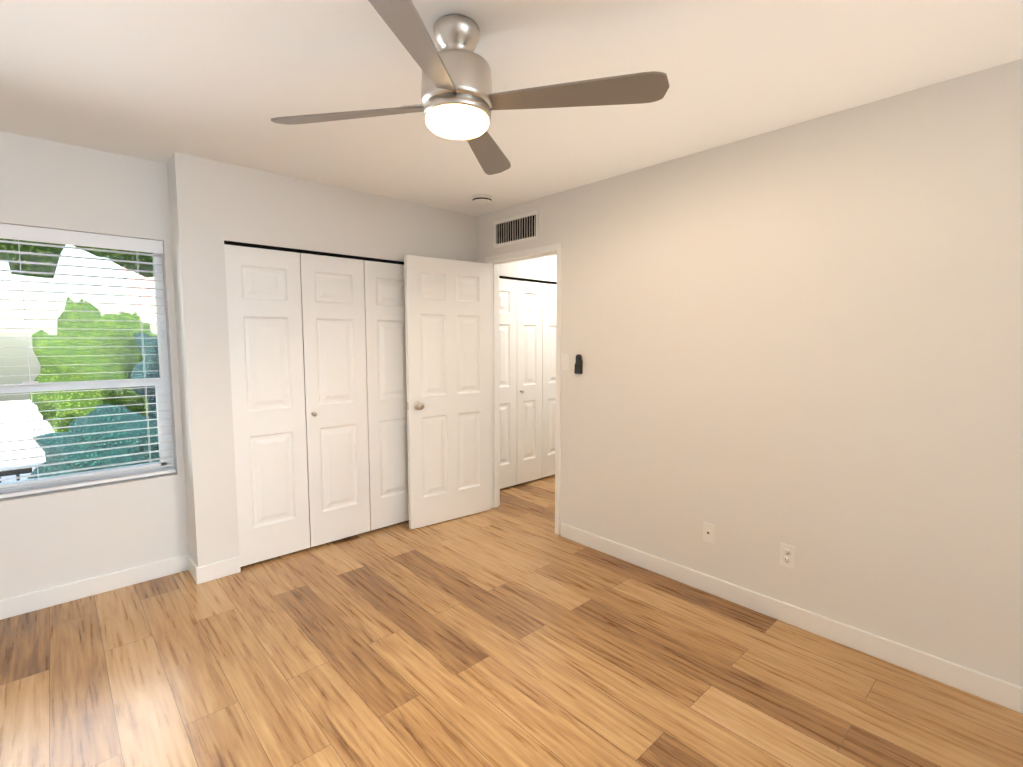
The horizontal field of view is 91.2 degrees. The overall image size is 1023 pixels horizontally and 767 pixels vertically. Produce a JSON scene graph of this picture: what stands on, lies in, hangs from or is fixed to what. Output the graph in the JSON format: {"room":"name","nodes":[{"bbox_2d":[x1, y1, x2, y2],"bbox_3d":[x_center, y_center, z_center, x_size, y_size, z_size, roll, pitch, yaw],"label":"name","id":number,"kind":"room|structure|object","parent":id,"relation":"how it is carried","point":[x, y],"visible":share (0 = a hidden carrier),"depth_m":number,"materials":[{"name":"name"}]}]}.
{"room":"empty bedroom","nodes":[
{"label":"empty bedroom","id":0,"kind":"room"},
{"bbox_2d":[0,131,188,599],"bbox_3d":[-2.682,-0.015,2.498,1.700,2.440,0.160,-5,7,-42],"label":"wall","id":1,"kind":"structure","parent":0,"point":[51,539],"depth_m":2.74,"materials":[{"name":"white paint"}]},
{"bbox_2d":[0,240,174,492],"bbox_3d":[-2.553,-0.111,2.649,1.225,1.395,0.090,-5,7,-42],"label":"window","id":2,"kind":"structure","parent":1,"relation":"in","point":[105,384],"depth_m":2.94,"materials":[{"name":"white plastic"}]},
{"bbox_2d":[0,223,175,498],"bbox_3d":[-2.506,-0.111,2.599,1.217,1.381,0.073,-5,7,-42],"label":"window blinds","id":3,"kind":"object","parent":2,"relation":"attached to","point":[29,233],"visible":0.96,"depth_m":2.73,"materials":[{"name":"white plastic"}]},
{"bbox_2d":[0,554,195,619],"bbox_3d":[-2.573,1.153,2.579,1.570,0.100,0.017,-5,7,-42],"label":"baseboard","id":4,"kind":"structure","parent":1,"relation":"attached to","point":[18,605],"depth_m":2.79,"materials":[{"name":"white wood"}]},
{"bbox_2d":[168,192,190,555],"bbox_3d":[-2.076,-0.081,3.255,0.220,2.440,0.720,-5,7,-42],"label":"wall","id":5,"kind":"structure","parent":0,"point":[169,193],"depth_m":2.99,"materials":[{"name":"white paint"}]},
{"bbox_2d":[167,152,476,566],"bbox_3d":[-1.093,-0.109,3.574,2.100,2.440,0.100,-5,7,-42],"label":"wall","id":6,"kind":"structure","parent":0,"point":[215,206],"depth_m":2.97,"materials":[{"name":"white paint"}]},
{"bbox_2d":[224,244,369,566],"bbox_3d":[-1.359,0.135,3.307,0.874,1.960,0.066,-5,7,-42],"label":"bifold closet door","id":7,"kind":"structure","parent":6,"relation":"in","point":[297,338],"depth_m":3.27,"materials":[{"name":"white paint"}]},
{"bbox_2d":[364,260,408,529],"bbox_3d":[-0.712,0.083,3.901,0.874,1.960,0.066,-5,7,-42],"label":"bifold closet door","id":8,"kind":"structure","parent":6,"relation":"in","point":[384,297],"depth_m":3.71,"materials":[{"name":"white paint"}]},
{"bbox_2d":[0,474,1022,766],"bbox_3d":[0.510,1.224,2.682,6.500,0.060,5.450,-5,7,-42],"label":"floor","id":9,"kind":"structure","parent":0,"point":[512,630],"depth_m":2.14,"materials":[{"name":"brown wood"}]},
{"bbox_2d":[0,0,1022,215],"bbox_3d":[0.510,-1.276,2.463,6.500,0.080,5.450,-5,7,-42],"label":"ceiling","id":10,"kind":"structure","parent":0,"point":[163,81],"depth_m":1.92,"materials":[{"name":"white paint"}]},
{"bbox_2d":[271,0,668,174],"bbox_3d":[-0.180,-0.999,1.653,0.999,0.331,0.999,-3,6,-34],"label":"ceiling fan","id":11,"kind":"object","parent":10,"relation":"attached to","point":[460,100],"visible":1,"depth_m":1.58,"materials":[{"name":"silver metal"}]},
{"bbox_2d":[472,194,492,205],"bbox_3d":[-0.211,-1.308,3.588,0.150,0.054,0.150,-5,7,-42],"label":"smoke detector","id":12,"kind":"object","parent":10,"relation":"attached to","point":[481,199],"visible":1,"depth_m":3.54,"materials":[{"name":"white plastic"}]},
{"bbox_2d":[499,255,556,283],"bbox_3d":[0.625,-0.262,5.317,2.600,2.440,0.150,-5,7,-42],"label":"wall","id":13,"kind":"structure","parent":0,"point":[542,269],"depth_m":4.74,"materials":[{"name":"white paint"}]},
{"bbox_2d":[499,278,542,488],"bbox_3d":[0.054,0.006,4.778,0.694,1.960,0.066,-5,7,-42],"label":"bifold door","id":14,"kind":"structure","parent":13,"relation":"in","point":[521,313],"depth_m":4.81,"materials":[{"name":"white paint"}]},
{"bbox_2d":[542,283,556,477],"bbox_3d":[0.569,-0.035,5.250,0.694,1.960,0.066,-5,7,-42],"label":"bifold door","id":15,"kind":"structure","parent":13,"relation":"in","point":[549,376],"depth_m":5.08,"materials":[{"name":"white paint"}]},
{"bbox_2d":[477,59,1022,686],"bbox_3d":[0.952,-0.057,2.977,0.100,2.440,5.450,-5,7,-42],"label":"wall","id":16,"kind":"structure","parent":0,"point":[805,337],"depth_m":2.34,"materials":[{"name":"white paint"}]},
{"bbox_2d":[404,254,490,529],"bbox_3d":[-0.466,0.066,3.896,0.746,2.020,0.157,-4,6,-37],"label":"bedroom door","id":17,"kind":"structure","parent":16,"relation":"in","point":[448,336],"depth_m":3.86,"materials":[{"name":"white paint"}]},
{"bbox_2d":[494,210,538,247],"bbox_3d":[0.029,-1.166,3.804,0.016,0.205,0.495,-5,7,-42],"label":"air vent","id":18,"kind":"object","parent":16,"relation":"in","point":[521,228],"visible":1,"depth_m":3.79,"materials":[{"name":"white metal"}]},
{"bbox_2d":[485,243,561,534],"bbox_3d":[0.109,0.038,3.905,0.120,2.090,0.830,-5,7,-42],"label":"door frame","id":19,"kind":"structure","parent":16,"relation":"attached to","point":[495,261],"depth_m":4.05,"materials":[{"name":"white wood"}]},
{"bbox_2d":[574,354,582,373],"bbox_3d":[0.459,-0.133,3.416,0.026,0.133,0.052,-5,7,-42],"label":"remote","id":20,"kind":"object","parent":16,"relation":"attached to","point":[578,369],"visible":0.98,"depth_m":3.40,"materials":[{"name":"black plastic"}]},
{"bbox_2d":[703,522,713,543],"bbox_3d":[1.105,0.837,2.808,0.008,0.108,0.062,-5,7,-42],"label":"outlet","id":21,"kind":"object","parent":16,"relation":"attached to","point":[708,532],"visible":1,"depth_m":2.81,"materials":[{"name":"white plastic"}]},
{"bbox_2d":[779,542,795,568],"bbox_3d":[1.382,0.863,2.507,0.009,0.116,0.072,-5,7,-42],"label":"duplex electrical outlet","id":22,"kind":"object","parent":16,"relation":"attached to","point":[787,555],"visible":1,"depth_m":2.50,"materials":[{"name":"white plastic"}]},
{"bbox_2d":[561,523,1022,713],"bbox_3d":[1.513,1.170,2.386,0.017,0.100,3.405,-5,7,-42],"label":"baseboard","id":23,"kind":"structure","parent":16,"relation":"attached to","point":[987,687],"depth_m":2.39,"materials":[{"name":"white wood"}]},
{"label":"outside","id":24,"kind":"structure","parent":0,"visible":0},
{"bbox_2d":[0,400,54,482],"bbox_3d":[-8.231,0.979,8.570,22.000,0.100,15.050,-5,7,-42],"label":"ground","id":25,"kind":"structure","parent":24,"point":[20,436],"depth_m":8.86,"materials":[{"name":"grey"}]},
{"bbox_2d":[0,468,31,482],"bbox_3d":[-5.258,1.115,2.497,4.188,0.690,0.040,-5,7,-42],"label":"railing","id":26,"kind":"object","parent":25,"relation":"on","point":[15,472],"depth_m":3.81,"materials":[{"name":"black metal"}]},
{"bbox_2d":[0,238,153,278],"bbox_3d":[-4.481,-0.885,3.906,5.026,4.429,1.677,-5,7,-42],"label":"tree","id":27,"kind":"object","parent":25,"relation":"on","point":[50,259],"depth_m":4.34,"materials":[{"name":"green plant"}]},
{"bbox_2d":[28,296,156,432],"bbox_3d":[-5.940,0.012,8.450,3.196,2.743,2.314,-5,7,-42],"label":"sunlit leaves","id":28,"kind":"object","parent":25,"relation":"on","point":[89,371],"depth_m":7.18,"materials":[{"name":"green plant"}]},
{"bbox_2d":[26,403,159,479],"bbox_3d":[-2.861,0.781,6.438,4.905,1.481,1.489,-5,7,-42],"label":"hedge","id":29,"kind":"object","parent":25,"relation":"on","point":[93,437],"depth_m":4.84,"materials":[{"name":"green plant"}]},
{"bbox_2d":[120,266,156,333],"bbox_3d":[-6.470,-1.109,12.322,4.640,3.403,2.398,-5,7,-42],"label":"roof","id":30,"kind":"structure","parent":25,"relation":"on","point":[147,300],"depth_m":10.49,"materials":[{"name":"beige ceramic"}]},
{"bbox_2d":[130,323,159,418],"bbox_3d":[-4.615,-0.025,7.029,1.198,2.169,1.239,-5,7,-42],"label":"tree","id":31,"kind":"object","parent":25,"relation":"on","point":[147,369],"depth_m":6.71,"materials":[{"name":"green plant"}]}
]}

